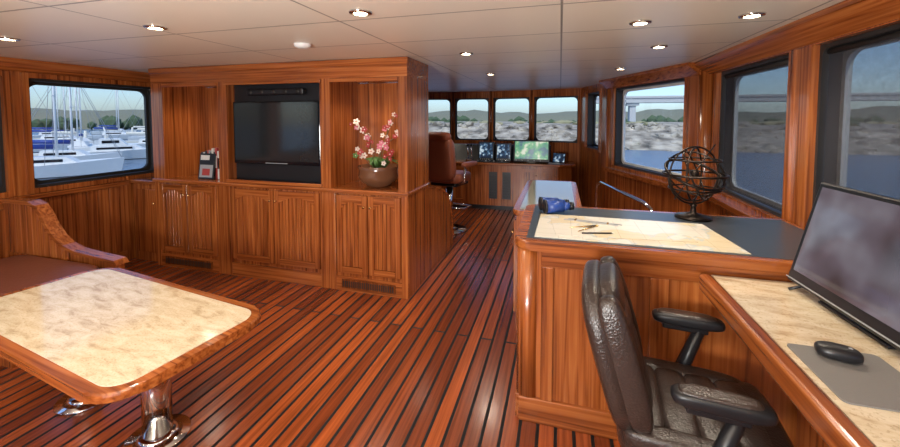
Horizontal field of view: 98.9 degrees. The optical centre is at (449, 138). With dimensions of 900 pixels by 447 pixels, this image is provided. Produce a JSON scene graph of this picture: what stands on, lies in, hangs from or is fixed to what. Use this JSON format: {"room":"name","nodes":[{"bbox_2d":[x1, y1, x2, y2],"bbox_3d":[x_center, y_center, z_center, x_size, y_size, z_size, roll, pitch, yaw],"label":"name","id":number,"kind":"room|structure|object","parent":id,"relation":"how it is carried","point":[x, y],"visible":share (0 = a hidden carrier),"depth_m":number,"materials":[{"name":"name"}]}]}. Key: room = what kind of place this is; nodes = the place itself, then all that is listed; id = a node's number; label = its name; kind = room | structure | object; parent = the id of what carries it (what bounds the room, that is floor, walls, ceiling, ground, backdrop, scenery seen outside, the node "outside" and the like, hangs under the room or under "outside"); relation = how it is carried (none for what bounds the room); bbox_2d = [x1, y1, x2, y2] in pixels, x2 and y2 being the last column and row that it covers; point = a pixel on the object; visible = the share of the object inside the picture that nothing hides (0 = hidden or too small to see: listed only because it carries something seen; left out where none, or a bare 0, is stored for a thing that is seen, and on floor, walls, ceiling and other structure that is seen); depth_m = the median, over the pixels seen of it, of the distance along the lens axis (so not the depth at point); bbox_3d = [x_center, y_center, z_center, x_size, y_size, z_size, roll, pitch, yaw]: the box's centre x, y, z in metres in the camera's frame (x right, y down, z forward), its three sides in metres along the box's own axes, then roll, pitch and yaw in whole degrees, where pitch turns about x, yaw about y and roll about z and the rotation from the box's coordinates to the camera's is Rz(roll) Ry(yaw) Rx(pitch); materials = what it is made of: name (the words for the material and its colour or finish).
{"room":"control cabin","nodes":[
{"label":"control cabin","id":0,"kind":"room"},
{"bbox_2d":[0,70,153,259],"bbox_3d":[-4.273,0.423,2.052,0.168,2.100,6.750,1,3,16],"label":"wall","id":1,"kind":"structure","parent":0,"point":[14,85],"depth_m":3.44,"materials":[{"name":"brown wood"}]},
{"bbox_2d":[0,207,620,446],"bbox_3d":[-0.886,1.461,2.892,6.090,0.060,10.120,1,3,16],"label":"floor","id":2,"kind":"structure","parent":0,"point":[320,366],"depth_m":2.39,"materials":[{"name":"brown wood"}]},
{"bbox_2d":[0,197,129,368],"bbox_3d":[-3.642,1.058,1.488,1.360,0.892,3.550,1,3,16],"label":"settee","id":3,"kind":"object","parent":2,"relation":"on","point":[35,249],"visible":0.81,"depth_m":3.12,"materials":[{"name":"brown wood"}]},
{"bbox_2d":[0,268,260,446],"bbox_3d":[-1.831,1.198,2.066,1.600,0.551,0.740,1,3,24],"label":"coffee table","id":4,"kind":"object","parent":2,"relation":"on","point":[97,337],"visible":1,"depth_m":1.88,"materials":[{"name":"beige stone"}]},
{"bbox_2d":[129,176,157,261],"bbox_3d":[-3.279,0.897,4.474,0.415,0.900,0.520,1,3,16],"label":"base cabinet","id":5,"kind":"object","parent":2,"relation":"on","point":[143,188],"visible":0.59,"depth_m":4.25,"materials":[{"name":"brown wood"}]},
{"bbox_2d":[148,56,429,298],"bbox_3d":[-1.682,0.325,3.950,2.917,2.098,0.572,1,3,16],"label":"tall cabinet","id":6,"kind":"object","parent":2,"relation":"on","point":[318,226],"visible":1,"depth_m":3.71,"materials":[{"name":"brown wood"}]},
{"bbox_2d":[198,148,219,179],"bbox_3d":[-2.505,0.259,4.139,0.240,0.327,0.275,1,3,16],"label":"magazines","id":7,"kind":"object","parent":6,"relation":"in","point":[209,159],"visible":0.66,"depth_m":4.03,"materials":[{"name":"multicoloured paper"}]},
{"bbox_2d":[247,88,305,95],"bbox_3d":[-1.670,-0.444,3.692,0.650,0.060,0.064,1,3,16],"label":"soundbar","id":8,"kind":"object","parent":6,"relation":"attached to","point":[283,91],"visible":1,"depth_m":3.65,"materials":[{"name":"black plastic"}]},
{"bbox_2d":[233,101,320,165],"bbox_3d":[-1.674,-0.050,3.724,0.995,0.610,0.054,1,3,16],"label":"television","id":9,"kind":"object","parent":6,"relation":"attached to","point":[265,132],"visible":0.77,"depth_m":3.69,"materials":[{"name":"black glass"}]},
{"bbox_2d":[349,112,397,187],"bbox_3d":[-0.701,0.103,3.623,0.491,0.692,0.394,0,3,-2],"label":"potted orchid","id":10,"kind":"object","parent":6,"relation":"in","point":[379,173],"visible":0.99,"depth_m":3.53,"materials":[{"name":"pink plant"}]},
{"bbox_2d":[429,186,453,273],"bbox_3d":[-0.125,0.910,4.327,0.100,0.890,0.940,1,3,16],"label":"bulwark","id":11,"kind":"object","parent":2,"relation":"on","point":[441,226],"visible":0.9,"depth_m":4.21,"materials":[{"name":"brown wood"}]},
{"bbox_2d":[429,132,476,234],"bbox_3d":[-0.021,0.602,5.373,0.670,1.396,0.756,2,3,30],"label":"chair","id":12,"kind":"object","parent":2,"relation":"on","point":[442,160],"visible":0.84,"depth_m":5.08,"materials":[{"name":"brown leather"}]},
{"bbox_2d":[429,144,575,210],"bbox_3d":[0.480,0.670,6.891,3.360,1.100,0.530,1,3,16],"label":"console","id":13,"kind":"object","parent":2,"relation":"on","point":[498,185],"visible":0.41,"depth_m":6.58,"materials":[{"name":"brown wood"}]},
{"bbox_2d":[465,143,473,161],"bbox_3d":[0.347,0.247,6.752,0.128,0.317,0.188,1,3,16],"label":"lever","id":14,"kind":"object","parent":13,"relation":"on","point":[467,144],"visible":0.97,"depth_m":6.71,"materials":[{"name":"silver metal"}]},
{"bbox_2d":[478,142,494,160],"bbox_3d":[0.641,0.236,6.777,0.280,0.348,0.108,1,3,16],"label":"display","id":15,"kind":"object","parent":13,"relation":"on","point":[486,150],"visible":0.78,"depth_m":6.75,"materials":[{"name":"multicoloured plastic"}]},
{"bbox_2d":[496,143,511,161],"bbox_3d":[0.934,0.251,6.692,0.270,0.328,0.104,1,3,16],"label":"display","id":16,"kind":"object","parent":13,"relation":"on","point":[503,150],"visible":0.98,"depth_m":6.67,"materials":[{"name":"black plastic"}]},
{"bbox_2d":[513,140,549,162],"bbox_3d":[1.386,0.229,6.546,0.600,0.387,0.115,1,3,16],"label":"monitor","id":17,"kind":"object","parent":13,"relation":"on","point":[530,151],"visible":0.99,"depth_m":6.52,"materials":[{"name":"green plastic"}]},
{"bbox_2d":[549,153,565,163],"bbox_3d":[1.786,0.339,6.433,0.220,0.166,0.210,3,4,41],"label":"display","id":18,"kind":"object","parent":13,"relation":"on","point":[558,158],"visible":1,"depth_m":6.46,"materials":[{"name":"black plastic"}]},
{"bbox_2d":[511,180,581,329],"bbox_3d":[0.896,0.946,3.506,0.514,0.904,1.470,1,3,16],"label":"base cabinet","id":19,"kind":"object","parent":2,"relation":"on","point":[533,189],"visible":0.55,"depth_m":3.32,"materials":[{"name":"brown wood"}]},
{"bbox_2d":[595,181,652,210],"bbox_3d":[1.810,0.957,4.115,0.080,0.818,1.484,0,3,2],"label":"handrail","id":20,"kind":"object","parent":2,"relation":"on","point":[634,198],"visible":0.44,"depth_m":4.09,"materials":[{"name":"silver metal"}]},
{"bbox_2d":[515,204,804,446],"bbox_3d":[1.189,0.986,2.195,1.550,0.962,0.870,1,3,16],"label":"counter cabinet","id":21,"kind":"object","parent":2,"relation":"on","point":[558,384],"visible":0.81,"depth_m":1.92,"materials":[{"name":"brown wood"}]},
{"bbox_2d":[538,197,573,213],"bbox_3d":[0.700,0.438,2.532,0.190,0.090,0.180,0,3,-4],"label":"binoculars","id":22,"kind":"object","parent":21,"relation":"on","point":[547,204],"visible":1,"depth_m":2.47,"materials":[{"name":"blue plastic"}]},
{"bbox_2d":[534,213,750,254],"bbox_3d":[0.970,0.506,2.113,0.960,0.003,0.500,1,3,16],"label":"chart","id":23,"kind":"object","parent":21,"relation":"on","point":[707,239],"visible":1,"depth_m":1.97,"materials":[{"name":"beige paper"}]},
{"bbox_2d":[550,218,697,242],"bbox_3d":[0.920,0.502,2.128,0.680,0.002,0.350,1,3,10],"label":"chart","id":24,"kind":"object","parent":23,"relation":"on","point":[629,229],"visible":1,"depth_m":2.10,"materials":[{"name":"beige paper"}]},
{"bbox_2d":[575,225,598,231],"bbox_3d":[0.759,0.495,2.121,0.177,0.011,0.084,-1,3,-15],"label":"divider","id":25,"kind":"object","parent":24,"relation":"on","point":[588,226],"visible":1,"depth_m":2.15,"materials":[{"name":"gold metal"}]},
{"bbox_2d":[564,218,621,225],"bbox_3d":[0.836,0.491,2.263,0.320,0.005,0.044,2,3,28],"label":"ruler","id":26,"kind":"object","parent":24,"relation":"on","point":[570,219],"visible":1,"depth_m":2.25,"materials":[{"name":"grey paint"}]},
{"bbox_2d":[582,232,612,233],"bbox_3d":[0.783,0.501,2.033,0.171,0.008,0.007,0,3,1],"label":"pencil","id":27,"kind":"object","parent":24,"relation":"on","point":[582,232],"visible":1,"depth_m":2.03,"materials":[{"name":"black wood"}]},
{"bbox_2d":[661,144,729,221],"bbox_3d":[1.506,0.266,2.374,0.356,0.456,0.356,1,3,16],"label":"armillary sphere","id":28,"kind":"object","parent":21,"relation":"on","point":[693,216],"visible":1,"depth_m":2.35,"materials":[{"name":"brown metal"}]},
{"bbox_2d":[581,256,793,446],"bbox_3d":[0.845,1.015,1.452,0.673,0.979,0.609,1,3,22],"label":"office chair","id":29,"kind":"object","parent":2,"relation":"on","point":[652,402],"visible":1,"depth_m":1.30,"materials":[{"name":"black leather"}]},
{"bbox_2d":[699,274,899,446],"bbox_3d":[1.145,1.111,0.535,0.720,0.884,2.345,1,3,16],"label":"computer desk","id":30,"kind":"object","parent":2,"relation":"on","point":[767,316],"visible":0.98,"depth_m":1.22,"materials":[{"name":"beige stone"}]},
{"bbox_2d":[786,182,899,350],"bbox_3d":[1.435,0.413,1.283,0.242,0.439,0.610,1,3,13],"label":"computer monitor","id":31,"kind":"object","parent":30,"relation":"on","point":[847,256],"visible":1,"depth_m":1.32,"materials":[{"name":"black plastic"}]},
{"bbox_2d":[787,343,899,412],"bbox_3d":[1.111,0.644,1.038,0.225,0.004,0.260,1,3,16],"label":"mouse pad","id":32,"kind":"object","parent":30,"relation":"on","point":[872,383],"visible":0.98,"depth_m":1.03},
{"bbox_2d":[814,341,863,363],"bbox_3d":[1.126,0.619,1.116,0.104,0.039,0.064,2,4,32],"label":"computer mouse","id":33,"kind":"object","parent":32,"relation":"on","point":[835,351],"visible":1,"depth_m":1.10,"materials":[{"name":"black plastic"}]},
{"bbox_2d":[0,0,843,91],"bbox_3d":[-0.886,-0.696,2.779,6.090,0.060,10.120,1,3,16],"label":"ceiling","id":34,"kind":"structure","parent":0,"point":[526,44],"depth_m":2.35,"materials":[{"name":"white paint"}]},
{"bbox_2d":[0,36,20,40],"bbox_3d":[-2.883,-0.646,2.510,0.116,0.010,0.116,1,3,16],"label":"recessed light","id":35,"kind":"object","parent":34,"relation":"in","point":[1,38],"visible":1,"depth_m":2.50,"materials":[{"name":"silver metal"}]},
{"bbox_2d":[142,25,167,30],"bbox_3d":[-1.683,-0.630,2.198,0.116,0.010,0.116,1,3,16],"label":"recessed light","id":36,"kind":"object","parent":34,"relation":"in","point":[152,27],"visible":1,"depth_m":2.19,"materials":[{"name":"silver metal"}]},
{"bbox_2d":[293,42,311,48],"bbox_3d":[-1.037,-0.647,2.710,0.120,0.030,0.120,1,3,16],"label":"smoke detector","id":37,"kind":"object","parent":34,"relation":"attached to","point":[299,45],"visible":1,"depth_m":2.67,"materials":[{"name":"white plastic"}]},
{"bbox_2d":[348,9,371,16],"bbox_3d":[-0.439,-0.614,1.890,0.116,0.010,0.116,1,3,16],"label":"recessed light","id":38,"kind":"object","parent":34,"relation":"in","point":[355,12],"visible":1,"depth_m":1.88,"materials":[{"name":"silver metal"}]},
{"bbox_2d":[459,52,472,54],"bbox_3d":[0.131,-0.676,3.083,0.116,0.010,0.116,1,3,16],"label":"recessed light","id":39,"kind":"object","parent":34,"relation":"in","point":[460,53],"visible":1,"depth_m":3.05,"materials":[{"name":"silver metal"}]},
{"bbox_2d":[629,19,651,25],"bbox_3d":[1.032,-0.624,2.088,0.116,0.010,0.116,1,3,16],"label":"recessed light","id":40,"kind":"object","parent":34,"relation":"in","point":[645,21],"visible":1,"depth_m":2.08,"materials":[{"name":"silver metal"}]},
{"bbox_2d":[650,45,667,48],"bbox_3d":[1.513,-0.661,2.787,0.116,0.010,0.116,1,3,16],"label":"recessed light","id":41,"kind":"object","parent":34,"relation":"in","point":[654,46],"visible":1,"depth_m":2.76,"materials":[{"name":"silver metal"}]},
{"bbox_2d":[737,12,765,18],"bbox_3d":[1.519,-0.616,1.939,0.116,0.010,0.116,1,3,16],"label":"recessed light","id":42,"kind":"object","parent":34,"relation":"in","point":[750,15],"visible":1,"depth_m":1.93,"materials":[{"name":"silver metal"}]},
{"bbox_2d":[428,88,580,192],"bbox_3d":[0.523,0.139,7.471,3.813,2.100,0.460,1,3,16],"label":"wall","id":43,"kind":"structure","parent":0,"point":[572,150],"depth_m":7.17,"materials":[{"name":"brown wood"}]},
{"bbox_2d":[428,99,450,133],"bbox_3d":[-0.335,-0.385,7.821,0.710,0.828,0.055,0,3,6],"label":"window","id":44,"kind":"structure","parent":43,"relation":"in","point":[449,100],"depth_m":7.77,"materials":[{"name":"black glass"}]},
{"bbox_2d":[455,98,488,139],"bbox_3d":[0.443,-0.377,7.672,0.678,0.828,0.055,1,3,16],"label":"window","id":45,"kind":"structure","parent":43,"relation":"in","point":[487,99],"depth_m":7.69,"materials":[{"name":"black metal"}]},
{"bbox_2d":[493,97,529,140],"bbox_3d":[1.181,-0.362,7.388,0.710,0.828,0.055,1,3,26],"label":"window","id":46,"kind":"structure","parent":43,"relation":"in","point":[527,98],"depth_m":7.52,"materials":[{"name":"black metal"}]},
{"bbox_2d":[534,96,577,142],"bbox_3d":[1.922,-0.341,6.978,0.791,0.828,0.055,2,4,32],"label":"window","id":47,"kind":"structure","parent":43,"relation":"in","point":[576,97],"depth_m":7.01,"materials":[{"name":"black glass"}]},
{"bbox_2d":[579,83,609,207],"bbox_3d":[2.316,0.213,6.058,0.456,2.100,1.345,1,3,16],"label":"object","id":48,"kind":"structure","parent":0,"point":[592,161],"depth_m":5.93,"materials":[{"name":"brown wood"}]},
{"bbox_2d":[587,92,598,148],"bbox_3d":[2.329,-0.278,6.063,0.125,0.878,0.648,0,3,2],"label":"window","id":49,"kind":"structure","parent":48,"relation":"in","point":[591,115],"depth_m":6.35,"materials":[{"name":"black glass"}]},
{"bbox_2d":[608,71,712,213],"bbox_3d":[2.364,0.294,4.511,0.168,2.100,1.835,0,3,-5],"label":"wall","id":50,"kind":"structure","parent":0,"point":[698,90],"depth_m":3.87,"materials":[{"name":"brown wood"}]},
{"bbox_2d":[614,78,684,178],"bbox_3d":[2.374,-0.119,4.562,0.125,1.038,1.398,0,3,-5],"label":"window","id":51,"kind":"structure","parent":50,"relation":"in","point":[620,108],"depth_m":5.20,"materials":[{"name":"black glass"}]},
{"bbox_2d":[599,62,700,88],"bbox_3d":[2.219,-0.698,4.481,0.148,0.114,1.766,0,3,-5],"label":"trim","id":52,"kind":"structure","parent":50,"relation":"attached to","point":[688,69],"depth_m":4.17,"materials":[{"name":"brown wood"}]},
{"bbox_2d":[603,167,696,195],"bbox_3d":[2.259,0.480,4.547,0.068,0.065,1.766,0,3,-5],"label":"trim","id":53,"kind":"structure","parent":50,"relation":"attached to","point":[663,184],"depth_m":4.45,"materials":[{"name":"brown wood"}]},
{"bbox_2d":[708,19,899,227],"bbox_3d":[1.574,0.511,0.383,0.168,2.100,6.750,1,3,16],"label":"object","id":54,"kind":"structure","parent":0,"point":[803,66],"depth_m":2.28,"materials":[{"name":"brown wood"}]},
{"bbox_2d":[701,191,759,217],"bbox_3d":[2.218,0.560,3.014,0.068,0.065,1.250,1,3,16],"label":"trim","id":55,"kind":"structure","parent":54,"relation":"attached to","point":[735,210],"depth_m":3.03,"materials":[{"name":"brown wood"}]},
{"bbox_2d":[718,54,788,217],"bbox_3d":[2.313,-0.031,2.883,0.125,1.038,1.128,1,3,16],"label":"window","id":56,"kind":"structure","parent":54,"relation":"in","point":[744,133],"depth_m":2.86,"materials":[{"name":"clear glass"}]},
{"bbox_2d":[694,0,899,73],"bbox_3d":[1.438,-0.482,0.370,0.148,0.114,6.750,1,3,16],"label":"trim","id":57,"kind":"structure","parent":54,"relation":"attached to","point":[845,17],"depth_m":2.01,"materials":[{"name":"brown wood"}]},
{"bbox_2d":[812,23,899,206],"bbox_3d":[1.875,0.049,1.351,0.125,1.038,1.618,1,3,16],"label":"window","id":58,"kind":"structure","parent":54,"relation":"in","point":[846,133],"depth_m":1.86,"materials":[{"name":"clear glass"}]},
{"bbox_3d":[-2.670,0.217,5.990,0.916,2.100,1.714,1,3,16],"label":"wall","id":59,"kind":"structure","parent":0,"visible":0},
{"bbox_2d":[0,99,5,191],"bbox_3d":[-4.079,-0.005,2.771,0.125,0.998,1.178,1,3,16],"label":"window","id":60,"kind":"structure","parent":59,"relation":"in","point":[2,166],"depth_m":3.32,"materials":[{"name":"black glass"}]},
{"bbox_2d":[0,187,127,258],"bbox_3d":[-4.339,1.079,1.585,0.013,0.838,5.550,1,3,16],"label":"panelling","id":61,"kind":"structure","parent":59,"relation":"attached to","point":[107,242],"depth_m":3.95,"materials":[{"name":"brown wood"}]},
{"bbox_2d":[0,181,129,204],"bbox_3d":[-4.332,0.636,1.523,0.048,0.050,5.680,1,3,16],"label":"trim","id":62,"kind":"structure","parent":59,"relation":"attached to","point":[121,183],"depth_m":3.75,"materials":[{"name":"brown wood"}]},
{"bbox_2d":[0,56,149,82],"bbox_3d":[-4.185,-0.569,1.975,0.048,0.109,6.750,1,3,16],"label":"trim","id":63,"kind":"structure","parent":59,"relation":"attached to","point":[6,63],"depth_m":3.71,"materials":[{"name":"brown wood"}]},
{"bbox_2d":[29,78,153,187],"bbox_3d":[-3.712,-0.072,4.053,0.125,0.998,1.148,1,3,16],"label":"window","id":64,"kind":"structure","parent":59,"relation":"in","point":[145,91],"depth_m":4.16,"materials":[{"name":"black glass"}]},
{"label":"outside","id":65,"kind":"structure","parent":0,"visible":0},
{"bbox_2d":[32,129,893,197],"bbox_3d":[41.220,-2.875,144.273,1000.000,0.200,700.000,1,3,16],"label":"harbour water","id":66,"kind":"structure","parent":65,"point":[651,158],"depth_m":42.55,"materials":[{"name":"blue liquid"}]},
{"bbox_2d":[32,86,67,152],"bbox_3d":[-56.314,-3.532,50.300,9.000,11.550,2.920,-3,4,-41],"label":"sailboat","id":67,"kind":"object","parent":66,"relation":"on","point":[60,146],"visible":0.05,"depth_m":52.65,"materials":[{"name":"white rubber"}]},
{"bbox_2d":[32,86,89,138],"bbox_3d":[-84.608,-6.456,82.198,11.000,14.050,3.560,-3,4,-41],"label":"sailboat","id":68,"kind":"object","parent":66,"relation":"on","point":[40,134],"visible":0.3,"depth_m":81.61,"materials":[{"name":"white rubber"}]},
{"bbox_2d":[31,87,103,140],"bbox_3d":[-66.477,-5.586,65.599,11.000,14.050,3.560,-2,4,-36],"label":"sailboat","id":69,"kind":"object","parent":66,"relation":"on","point":[49,137],"visible":0.25,"depth_m":65.71,"materials":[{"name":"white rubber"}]},
{"bbox_2d":[46,87,102,148],"bbox_3d":[-56.313,-3.913,57.570,9.000,11.550,2.920,0,3,-1],"label":"sailboat","id":70,"kind":"object","parent":66,"relation":"on","point":[96,142],"visible":0.34,"depth_m":57.51,"materials":[{"name":"fabric"}]},
{"bbox_2d":[31,87,122,159],"bbox_3d":[-35.574,-2.135,35.585,8.000,10.300,2.600,-2,3,-30],"label":"sailboat","id":71,"kind":"object","parent":66,"relation":"on","point":[79,154],"visible":0.41,"depth_m":35.66,"materials":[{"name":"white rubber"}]},
{"bbox_2d":[33,86,124,178],"bbox_3d":[-31.041,-2.447,29.585,9.000,11.550,2.920,-2,4,-36],"label":"sailboat","id":72,"kind":"object","parent":66,"relation":"on","point":[56,166],"visible":0.59,"depth_m":29.84,"materials":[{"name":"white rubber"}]},
{"bbox_2d":[67,88,94,150],"bbox_3d":[-48.072,-2.894,50.058,2.600,10.300,8.000,-3,4,-43],"label":"sailboat","id":73,"kind":"object","parent":66,"relation":"on","point":[78,145],"visible":0.59,"depth_m":49.11,"materials":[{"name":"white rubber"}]},
{"bbox_2d":[33,127,138,155],"bbox_3d":[-46.296,-0.345,75.944,89.385,2.900,72.780,1,3,16],"label":"floating dock","id":74,"kind":"object","parent":66,"relation":"on","point":[132,130],"visible":0.05,"depth_m":67.76,"materials":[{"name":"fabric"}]},
{"bbox_2d":[90,90,135,134],"bbox_3d":[-93.946,-7.169,107.745,10.000,12.800,3.240,-1,3,-18],"label":"sailboat","id":75,"kind":"object","parent":66,"relation":"on","point":[109,130],"visible":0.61,"depth_m":107.26,"materials":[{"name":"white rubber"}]},
{"bbox_2d":[83,90,144,138],"bbox_3d":[-71.970,-5.860,82.778,10.000,12.800,3.240,-2,3,-30],"label":"sailboat","id":76,"kind":"object","parent":66,"relation":"on","point":[113,134],"visible":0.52,"depth_m":82.46,"materials":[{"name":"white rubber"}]},
{"bbox_2d":[87,127,145,159],"bbox_3d":[-36.672,0.685,42.817,11.000,3.910,3.560,-2,4,-36],"label":"motor yacht","id":77,"kind":"object","parent":66,"relation":"on","point":[130,151],"visible":0.42,"depth_m":42.02,"materials":[{"name":"white plastic"}]},
{"bbox_2d":[119,95,145,147],"bbox_3d":[-42.303,-4.437,55.616,10.000,12.800,3.240,-2,3,-30],"label":"sailboat","id":78,"kind":"object","parent":66,"relation":"on","point":[141,142],"visible":0.13,"depth_m":54.24,"materials":[{"name":"fabric"}]},
{"bbox_2d":[127,116,144,140],"bbox_3d":[-57.411,-4.855,75.540,9.000,11.550,2.920,-1,3,-24],"label":"sailboat","id":79,"kind":"object","parent":66,"relation":"on","point":[138,137],"visible":0.17,"depth_m":73.47,"materials":[{"name":"fabric"}]},
{"bbox_2d":[128,103,144,131],"bbox_3d":[-74.442,-6.550,95.947,10.000,12.800,3.240,-2,4,-36],"label":"sailboat","id":80,"kind":"object","parent":66,"relation":"on","point":[143,103],"visible":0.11,"depth_m":94.47,"materials":[{"name":"fabric"}]},
{"bbox_2d":[596,95,683,121],"bbox_3d":[205.458,-6.814,100.030,320.000,12.300,6.300,1,3,16],"label":"road bridge","id":81,"kind":"structure","parent":66,"relation":"on","point":[632,102],"depth_m":136.00,"materials":[{"name":"concrete"}]},
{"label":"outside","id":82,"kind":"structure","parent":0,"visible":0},
{"bbox_2d":[31,108,784,129],"bbox_3d":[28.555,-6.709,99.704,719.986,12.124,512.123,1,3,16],"label":"hillside","id":83,"kind":"structure","parent":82,"point":[675,114],"depth_m":221.75,"materials":[{"name":"green plant"}]},
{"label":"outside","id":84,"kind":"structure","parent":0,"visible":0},
{"bbox_2d":[428,120,896,154],"bbox_3d":[87.875,-0.924,74.626,308.000,5.220,77.566,1,3,16],"label":"embankment","id":85,"kind":"object","parent":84,"point":[639,135],"visible":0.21,"depth_m":65.71,"materials":[{"name":"grey stone"}]},
{"bbox_2d":[31,115,770,129],"bbox_3d":[34.261,-4.427,119.780,416.733,7.213,181.546,1,3,16],"label":"tree line","id":86,"kind":"object","parent":85,"relation":"on","point":[107,120],"visible":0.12,"depth_m":153.12,"materials":[{"name":"green plant"}]}
]}

